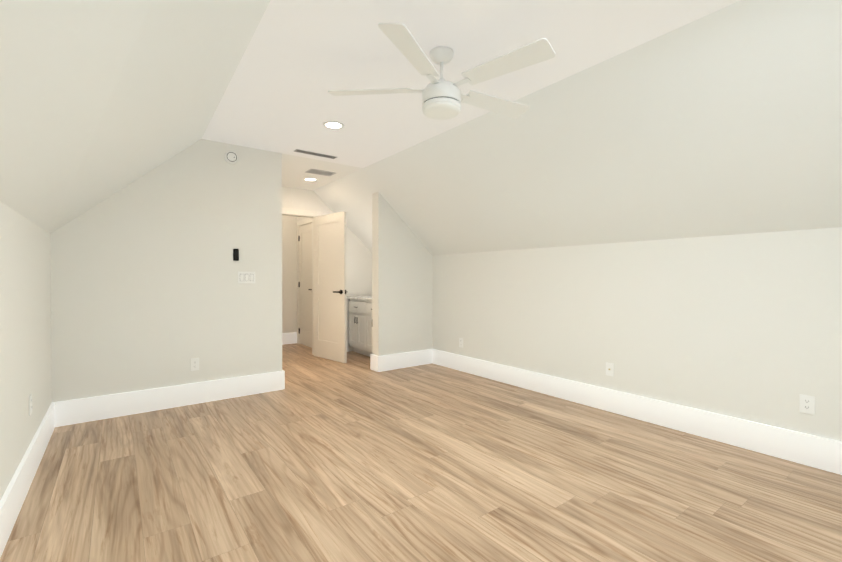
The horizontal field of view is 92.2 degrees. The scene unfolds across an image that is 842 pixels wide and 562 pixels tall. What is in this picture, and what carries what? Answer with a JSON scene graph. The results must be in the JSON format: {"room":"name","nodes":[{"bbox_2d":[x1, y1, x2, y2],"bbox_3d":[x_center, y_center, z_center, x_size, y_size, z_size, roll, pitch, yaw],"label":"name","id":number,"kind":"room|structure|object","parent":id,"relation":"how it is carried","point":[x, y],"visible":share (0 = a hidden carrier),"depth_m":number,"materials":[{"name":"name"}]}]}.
{"room":"empty attic room","nodes":[
{"label":"empty attic room","id":0,"kind":"room"},
{"bbox_2d":[0,201,55,500],"bbox_3d":[-1.440,-0.129,1.137,0.120,2.550,5.090,0,1,-37],"label":"wall","id":1,"kind":"structure","parent":0,"point":[27,293],"depth_m":2.19,"materials":[{"name":"white paint"}]},
{"bbox_2d":[0,402,59,557],"bbox_3d":[-1.385,1.050,1.189,0.018,0.190,4.850,0,1,-37],"label":"baseboard","id":2,"kind":"structure","parent":1,"relation":"attached to","point":[11,503],"depth_m":2.10,"materials":[{"name":"white paint"}]},
{"bbox_2d":[29,393,31,415],"bbox_3d":[-2.265,0.718,2.352,0.008,0.114,0.070,0,1,-37],"label":"outlet","id":3,"kind":"object","parent":1,"relation":"attached to","point":[30,404],"visible":1,"depth_m":2.33,"materials":[{"name":"white plastic"}]},
{"bbox_2d":[52,139,283,401],"bbox_3d":[-2.164,-0.093,3.701,1.738,2.430,0.120,0,1,-37],"label":"wall","id":4,"kind":"structure","parent":0,"point":[134,285],"depth_m":3.61,"materials":[{"name":"white paint"}]},
{"bbox_2d":[56,370,284,425],"bbox_3d":[-2.115,1.027,3.661,1.756,0.190,0.018,0,1,-37],"label":"baseboard","id":5,"kind":"structure","parent":4,"relation":"attached to","point":[69,412],"depth_m":3.54,"materials":[{"name":"white paint"}]},
{"bbox_2d":[190,358,198,370],"bbox_3d":[-2.067,0.762,3.701,0.070,0.114,0.008,0,1,-37],"label":"outlet","id":6,"kind":"object","parent":4,"relation":"attached to","point":[194,364],"visible":1,"depth_m":3.70,"materials":[{"name":"white plastic"}]},
{"bbox_2d":[224,151,237,163],"bbox_3d":[-1.806,-1.179,3.861,0.120,0.120,0.036,0,1,-37],"label":"smoke detector","id":7,"kind":"object","parent":4,"relation":"attached to","point":[230,157],"visible":1,"depth_m":3.85,"materials":[{"name":"white plastic"}]},
{"bbox_2d":[233,249,238,260],"bbox_3d":[-1.781,-0.253,3.901,0.048,0.116,0.024,0,1,-37],"label":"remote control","id":8,"kind":"object","parent":4,"relation":"attached to","point":[235,254],"visible":1,"depth_m":3.89,"materials":[{"name":"black plastic"}]},
{"bbox_2d":[238,272,254,282],"bbox_3d":[-1.704,-0.034,3.962,0.162,0.114,0.015,0,1,-37],"label":"switch plate","id":9,"kind":"object","parent":4,"relation":"attached to","point":[246,277],"visible":1,"depth_m":3.96,"materials":[{"name":"white plastic"}]},
{"bbox_2d":[284,187,371,351],"bbox_3d":[-1.617,-0.114,5.997,2.132,2.430,0.120,0,1,-37],"label":"wall","id":10,"kind":"structure","parent":0,"point":[359,258],"depth_m":6.45,"materials":[{"name":"white paint"}]},
{"bbox_2d":[282,332,296,344],"bbox_3d":[-2.740,0.999,6.691,1.430,0.190,0.020,0,1,-37],"label":"baseboard","id":11,"kind":"structure","parent":10,"relation":"attached to","point":[287,338],"depth_m":7.02,"materials":[{"name":"white paint"}]},
{"bbox_2d":[282,208,320,354],"bbox_3d":[-1.901,0.038,5.786,0.940,2.130,0.156,0,1,-37],"label":"door frame","id":12,"kind":"structure","parent":10,"relation":"attached to","point":[308,215],"depth_m":5.82,"materials":[{"name":"white paint"}]},
{"bbox_2d":[298,223,311,347],"bbox_3d":[-1.874,0.073,6.734,0.151,2.025,0.763,0,1,-37],"label":"closed closet door","id":13,"kind":"structure","parent":10,"relation":"in","point":[305,283],"depth_m":6.80,"materials":[{"name":"white paint"}]},
{"bbox_2d":[313,211,346,362],"bbox_3d":[-1.267,0.083,5.685,0.211,2.025,0.757,0,1,-37],"label":"hall door","id":14,"kind":"structure","parent":10,"relation":"in","point":[330,278],"depth_m":5.63,"materials":[{"name":"white paint"}]},
{"bbox_2d":[372,192,431,355],"bbox_3d":[-0.238,0.007,5.258,0.815,2.203,0.150,0,1,-37],"label":"wall","id":15,"kind":"structure","parent":0,"point":[401,264],"depth_m":5.12,"materials":[{"name":"white paint"}]},
{"bbox_2d":[370,354,376,370],"bbox_3d":[-0.508,1.014,5.170,0.303,0.190,0.018,0,1,-37],"label":"baseboard","id":16,"kind":"structure","parent":15,"relation":"attached to","point":[372,357],"depth_m":5.03,"materials":[{"name":"white paint"}]},
{"bbox_2d":[376,349,431,371],"bbox_3d":[-0.195,1.013,5.194,0.833,0.190,0.018,0,1,-37],"label":"baseboard","id":17,"kind":"structure","parent":15,"relation":"attached to","point":[422,357],"depth_m":5.16,"materials":[{"name":"white paint"}]},
{"bbox_2d":[0,343,841,561],"bbox_3d":[-0.708,1.154,3.448,4.050,0.060,7.890,0,1,-37],"label":"floor","id":18,"kind":"structure","parent":0,"point":[355,458],"depth_m":2.26,"materials":[{"name":"brown wood"}]},
{"bbox_2d":[347,296,371,356],"bbox_3d":[-0.583,0.564,5.954,0.589,1.075,1.120,0,1,-37],"label":"bathroom vanity","id":19,"kind":"object","parent":18,"relation":"on","point":[360,324],"visible":0.38,"depth_m":5.93,"materials":[{"name":"white paint"}]},
{"bbox_2d":[0,0,841,254],"bbox_3d":[-0.708,-0.875,3.429,4.050,1.100,7.890,0,1,-37],"label":"ceiling","id":20,"kind":"structure","parent":0,"point":[643,120],"depth_m":2.36,"materials":[{"name":"white paint"}]},
{"bbox_2d":[304,178,316,180],"bbox_3d":[-1.436,-1.319,5.268,0.176,0.006,0.176,0,1,-37],"label":"recessed light","id":21,"kind":"object","parent":20,"relation":"in","point":[310,179],"visible":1,"depth_m":5.26,"materials":[{"name":"white plastic"}]},
{"bbox_2d":[294,149,336,158],"bbox_3d":[-1.085,-1.310,4.186,0.440,0.004,0.085,0,1,-37],"label":"ceiling vent","id":22,"kind":"object","parent":20,"relation":"in","point":[314,153],"visible":1,"depth_m":4.16,"materials":[{"name":"grey metal"}]},
{"bbox_2d":[305,169,335,175],"bbox_3d":[-1.216,-1.317,4.919,0.320,0.005,0.200,0,1,-37],"label":"ceiling vent","id":23,"kind":"object","parent":20,"relation":"in","point":[320,172],"visible":0.98,"depth_m":4.91,"materials":[{"name":"white metal"}]},
{"bbox_2d":[323,121,343,128],"bbox_3d":[-0.731,-1.301,3.386,0.176,0.006,0.176,0,1,-37],"label":"recessed light","id":24,"kind":"object","parent":20,"relation":"in","point":[333,125],"visible":1,"depth_m":3.38,"materials":[{"name":"white plastic"}]},
{"bbox_2d":[328,22,555,119],"bbox_3d":[0.152,-1.119,2.157,1.256,0.348,0.807,0,1,-13],"label":"fan","id":25,"kind":"object","parent":20,"relation":"hanging from","point":[441,98],"visible":1,"depth_m":2.19,"materials":[{"name":"white plastic"}]},
{"bbox_2d":[432,227,841,441],"bbox_3d":[0.864,-0.161,4.614,0.120,2.550,7.890,0,1,-37],"label":"wall","id":26,"kind":"structure","parent":0,"point":[742,326],"depth_m":3.08,"materials":[{"name":"white paint"}]},
{"bbox_2d":[459,338,462,347],"bbox_3d":[0.495,0.764,5.008,0.008,0.114,0.070,0,1,-37],"label":"outlet","id":27,"kind":"object","parent":26,"relation":"attached to","point":[460,342],"visible":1,"depth_m":5.00,"materials":[{"name":"white plastic"}]},
{"bbox_2d":[606,362,613,376],"bbox_3d":[1.626,0.762,3.494,0.016,0.114,0.070,0,1,-37],"label":"outlet","id":28,"kind":"object","parent":26,"relation":"attached to","point":[609,369],"visible":1,"depth_m":3.49,"materials":[{"name":"white plastic"}]},
{"bbox_2d":[432,349,841,474],"bbox_3d":[1.626,1.029,3.494,0.018,0.190,4.925,0,1,-37],"label":"baseboard","id":29,"kind":"structure","parent":26,"relation":"attached to","point":[822,453],"depth_m":3.07,"materials":[{"name":"white paint"}]},
{"bbox_2d":[799,394,814,414],"bbox_3d":[2.379,0.761,2.495,0.008,0.114,0.070,0,1,-37],"label":"outlet","id":30,"kind":"object","parent":26,"relation":"attached to","point":[807,404],"visible":1,"depth_m":2.49,"materials":[{"name":"white plastic"}]}
]}

